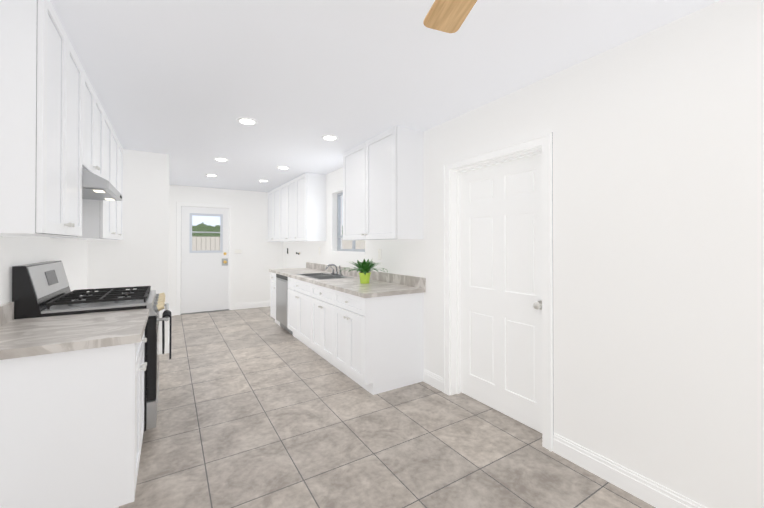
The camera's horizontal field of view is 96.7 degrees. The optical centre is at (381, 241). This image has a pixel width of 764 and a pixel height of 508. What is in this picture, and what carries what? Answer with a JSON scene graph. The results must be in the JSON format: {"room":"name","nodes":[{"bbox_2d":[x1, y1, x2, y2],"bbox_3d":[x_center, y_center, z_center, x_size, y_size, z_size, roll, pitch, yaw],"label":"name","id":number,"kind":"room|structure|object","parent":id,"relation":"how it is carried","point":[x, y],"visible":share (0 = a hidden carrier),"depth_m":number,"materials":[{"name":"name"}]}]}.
{"room":"kitchen","nodes":[
{"label":"kitchen","id":0,"kind":"room"},
{"bbox_2d":[0,0,763,507],"bbox_3d":[-0.523,0.130,2.084,3.200,2.420,11.040,0,0,-32],"label":"wall","id":1,"kind":"structure","parent":0,"point":[658,254],"depth_m":1.81,"materials":[{"name":"white paint"}]},
{"bbox_2d":[0,0,82,236],"bbox_3d":[-1.752,-0.555,1.681,0.338,1.046,0.773,0,0,-32],"label":"upper cabinet","id":2,"kind":"object","parent":1,"relation":"attached to","point":[41,105],"visible":1,"depth_m":1.43,"materials":[{"name":"white wood"}]},
{"bbox_2d":[50,109,121,239],"bbox_3d":[-2.634,-0.546,3.065,0.310,1.046,0.986,0,0,-32],"label":"upper cabinet","id":3,"kind":"object","parent":1,"relation":"attached to","point":[102,219],"depth_m":2.98,"materials":[{"name":"white wood"}]},
{"bbox_2d":[82,68,102,177],"bbox_3d":[-2.159,-0.772,2.334,0.338,0.604,0.758,0,0,-32],"label":"upper cabinet","id":4,"kind":"object","parent":1,"relation":"attached to","point":[92,154],"visible":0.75,"depth_m":2.36,"materials":[{"name":"white wood"}]},
{"bbox_2d":[82,168,121,200],"bbox_3d":[-2.117,-0.397,2.359,0.439,0.137,0.754,0,0,-32],"label":"range hood","id":5,"kind":"object","parent":4,"relation":"attached to","point":[95,187],"visible":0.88,"depth_m":2.19,"materials":[{"name":"silver metal"}]},
{"bbox_2d":[122,148,122,239],"bbox_3d":[-2.973,-0.543,3.606,0.310,1.046,0.522,0,0,-32],"label":"upper cabinet","id":6,"kind":"object","parent":1,"relation":"attached to","point":[122,148],"depth_m":3.86,"materials":[{"name":"white wood"}]},
{"bbox_2d":[159,343,166,353],"bbox_3d":[-2.913,1.294,3.935,0.720,0.118,0.014,0,0,-32],"label":"baseboard","id":7,"kind":"structure","parent":1,"relation":"attached to","point":[160,345],"depth_m":4.09,"materials":[{"name":"white wood"}]},
{"bbox_2d":[176,202,232,314],"bbox_3d":[-3.456,0.312,6.650,0.984,2.117,0.186,0,0,-32],"label":"door frame","id":8,"kind":"structure","parent":1,"relation":"attached to","point":[178,251],"depth_m":6.45,"materials":[{"name":"white painted wood"}]},
{"bbox_2d":[181,206,228,313],"bbox_3d":[-3.420,0.343,6.582,0.833,2.019,0.119,0,0,-32],"label":"back door","id":9,"kind":"structure","parent":1,"relation":"in","point":[204,280],"depth_m":6.58,"materials":[{"name":"white paint"}]},
{"bbox_2d":[233,301,269,309],"bbox_3d":[-2.584,1.314,7.090,0.957,0.118,0.014,0,0,-32],"label":"baseboard","id":10,"kind":"structure","parent":1,"relation":"attached to","point":[263,303],"depth_m":7.01,"materials":[{"name":"white wood"}]},
{"bbox_2d":[267,187,278,240],"bbox_3d":[-2.021,-0.521,6.858,0.335,1.046,1.016,0,0,-32],"label":"upper cabinet","id":11,"kind":"object","parent":1,"relation":"attached to","point":[272,196],"depth_m":6.77,"materials":[{"name":"white wood"}]},
{"bbox_2d":[279,179,294,240],"bbox_3d":[-1.529,-0.526,6.070,0.335,1.046,1.075,0,0,-32],"label":"upper cabinet","id":12,"kind":"object","parent":1,"relation":"attached to","point":[287,190],"depth_m":5.97,"materials":[{"name":"white wood"}]},
{"bbox_2d":[295,173,325,240],"bbox_3d":[-1.163,-0.530,5.485,0.335,1.046,0.537,0,0,-32],"label":"upper cabinet","id":13,"kind":"object","parent":1,"relation":"attached to","point":[296,209],"depth_m":5.28,"materials":[{"name":"white wood"}]},
{"bbox_2d":[331,192,365,253],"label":"kitchen window","id":14,"kind":"structure","parent":1,"relation":"in","point":[339,235],"depth_m":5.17,"materials":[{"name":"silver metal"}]},
{"bbox_2d":[306,262,424,289],"bbox_3d":[-0.470,0.407,4.669,0.020,0.100,3.320,0,0,-32],"label":"backsplash","id":15,"kind":"structure","parent":1,"relation":"attached to","point":[405,280],"depth_m":3.87,"materials":[{"name":"grey stone"}]},
{"bbox_2d":[343,126,423,239],"bbox_3d":[-0.045,-0.542,3.673,0.363,1.046,1.120,0,0,-32],"label":"upper cabinet","id":16,"kind":"object","parent":1,"relation":"attached to","point":[383,185],"visible":1,"depth_m":3.29,"materials":[{"name":"white wood"}]},
{"bbox_2d":[423,369,442,391],"bbox_3d":[0.480,1.288,3.157,0.014,0.118,0.282,0,0,-32],"label":"baseboard","id":17,"kind":"structure","parent":1,"relation":"attached to","point":[430,378],"depth_m":3.15,"materials":[{"name":"white wood"}]},
{"bbox_2d":[443,132,553,451],"bbox_3d":[0.894,0.321,2.653,0.192,2.047,1.016,0,0,-32],"label":"door frame","id":18,"kind":"structure","parent":1,"relation":"attached to","point":[536,145],"depth_m":2.68,"materials":[{"name":"white wood"}]},
{"bbox_2d":[460,153,541,432],"bbox_3d":[0.909,0.357,2.662,0.108,1.959,0.858,0,0,-32],"label":"door","id":19,"kind":"structure","parent":1,"relation":"in","point":[501,287],"depth_m":2.64,"materials":[{"name":"white wood"}]},
{"bbox_2d":[553,433,706,507],"bbox_3d":[2.309,1.269,0.233,0.014,0.118,4.569,0,0,-32],"label":"baseboard","id":20,"kind":"structure","parent":1,"relation":"attached to","point":[650,492],"depth_m":1.84,"materials":[{"name":"white wood"}]},
{"bbox_2d":[50,0,719,191],"bbox_3d":[-0.523,-1.129,2.093,3.200,0.100,11.040,0,0,-32],"label":"ceiling","id":21,"kind":"structure","parent":0,"point":[185,85],"depth_m":2.08,"materials":[{"name":"white paint"}]},
{"bbox_2d":[214,158,228,160],"bbox_3d":[-2.077,-1.061,4.388,0.176,0.006,0.176,0,0,-32],"label":"recessed light","id":22,"kind":"object","parent":21,"relation":"in","point":[221,159],"visible":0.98,"depth_m":4.37,"materials":[{"name":"white plastic"}]},
{"bbox_2d":[237,118,257,124],"bbox_3d":[-1.201,-1.070,3.025,0.176,0.006,0.176,0,0,-32],"label":"recessed light","id":23,"kind":"object","parent":21,"relation":"in","point":[247,121],"visible":1,"depth_m":3.02,"materials":[{"name":"white"}]},
{"bbox_2d":[277,166,288,168],"bbox_3d":[-1.417,-1.058,4.859,0.176,0.006,0.176,0,0,-32],"label":"recessed light","id":24,"kind":"object","parent":21,"relation":"in","point":[281,167],"visible":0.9,"depth_m":4.83,"materials":[{"name":"white"}]},
{"bbox_2d":[321,135,337,140],"bbox_3d":[-0.535,-1.067,3.488,0.176,0.006,0.176,0,0,-32],"label":"recessed light","id":25,"kind":"object","parent":21,"relation":"in","point":[329,137],"visible":0.98,"depth_m":3.47,"materials":[{"name":"white"}]},
{"bbox_2d":[423,0,476,32],"bbox_3d":[0.393,-0.842,0.706,1.208,0.492,1.244,0,0,-32],"label":"ceiling fan","id":26,"kind":"object","parent":21,"relation":"hanging from","point":[448,16],"visible":1,"depth_m":1.22,"materials":[{"name":"brown wood"}]},
{"bbox_2d":[119,306,655,507],"bbox_3d":[-0.523,1.390,2.076,3.200,0.100,11.040,0,0,-32],"label":"floor","id":27,"kind":"structure","parent":0,"point":[259,407],"depth_m":2.27,"materials":[{"name":"tile"}]},
{"bbox_2d":[0,302,148,507],"bbox_3d":[-1.617,0.838,1.755,0.655,1.000,0.770,0,0,-32],"label":"base cabinet","id":28,"kind":"object","parent":27,"relation":"on","point":[71,410],"visible":1,"depth_m":1.51,"materials":[{"name":"white wood"}]},
{"bbox_2d":[12,261,168,430],"bbox_3d":[-1.976,0.743,2.439,0.754,1.200,0.760,0,0,-32],"label":"range","id":29,"kind":"object","parent":27,"relation":"on","point":[40,289],"visible":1,"depth_m":2.25,"materials":[{"name":"black metal"}]},
{"bbox_2d":[162,311,171,358],"bbox_3d":[-1.531,0.669,2.416,0.056,0.318,0.083,0,0,-32],"label":"towel","id":30,"kind":"object","parent":29,"relation":"hanging from","point":[166,313],"depth_m":2.39,"materials":[{"name":"grey fabric"}]},
{"bbox_2d":[276,274,292,333],"bbox_3d":[-1.286,0.933,5.300,0.577,0.858,0.593,0,0,-32],"label":"dishwasher","id":31,"kind":"object","parent":27,"relation":"on","point":[281,297],"visible":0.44,"depth_m":5.13,"materials":[{"name":"silver metal"}]},
{"bbox_2d":[270,274,316,325],"bbox_3d":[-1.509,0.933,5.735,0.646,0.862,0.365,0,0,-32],"label":"base cabinet","id":32,"kind":"object","parent":27,"relation":"on","point":[302,295],"depth_m":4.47,"materials":[{"name":"white wood"}]},
{"bbox_2d":[329,290,423,394],"bbox_3d":[-0.060,0.918,3.419,0.646,0.862,0.721,0,0,-32],"label":"base cabinet","id":33,"kind":"object","parent":27,"relation":"on","point":[369,337],"depth_m":3.14,"materials":[{"name":"white wood"}]},
{"bbox_2d":[269,266,424,297],"bbox_3d":[-0.746,0.475,4.496,0.671,0.038,3.320,0,0,-32],"label":"countertop","id":34,"kind":"structure","parent":33,"relation":"on","point":[374,289],"depth_m":3.49,"materials":[{"name":"grey stone"}]},
{"bbox_2d":[297,273,352,279],"bbox_3d":[-0.786,0.539,4.530,0.460,0.174,0.870,0,0,-32],"label":"double-bowl sink","id":35,"kind":"object","parent":34,"relation":"in","point":[320,276],"visible":0.17,"depth_m":4.55,"materials":[{"name":"silver metal"}]},
{"bbox_2d":[325,264,342,275],"bbox_3d":[-0.677,0.376,4.588,0.193,0.152,0.353,0,0,-32],"label":"faucet","id":36,"kind":"object","parent":34,"relation":"on","point":[336,272],"visible":1,"depth_m":4.59,"materials":[{"name":"silver metal"}]},
{"bbox_2d":[340,259,387,283],"bbox_3d":[-0.211,0.314,3.666,0.562,0.272,0.557,0,0,-32],"label":"potted plant","id":37,"kind":"object","parent":34,"relation":"on","point":[364,268],"visible":1,"depth_m":3.64,"materials":[{"name":"green plant"}]},
{"label":"outside","id":38,"kind":"structure","parent":0,"visible":0},
{"bbox_2d":[192,215,219,250],"bbox_3d":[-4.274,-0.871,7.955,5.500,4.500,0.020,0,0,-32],"label":"window","id":39,"kind":"structure","parent":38,"point":[196,221],"depth_m":8.01,"materials":[{"name":"clear glass"}]}
]}

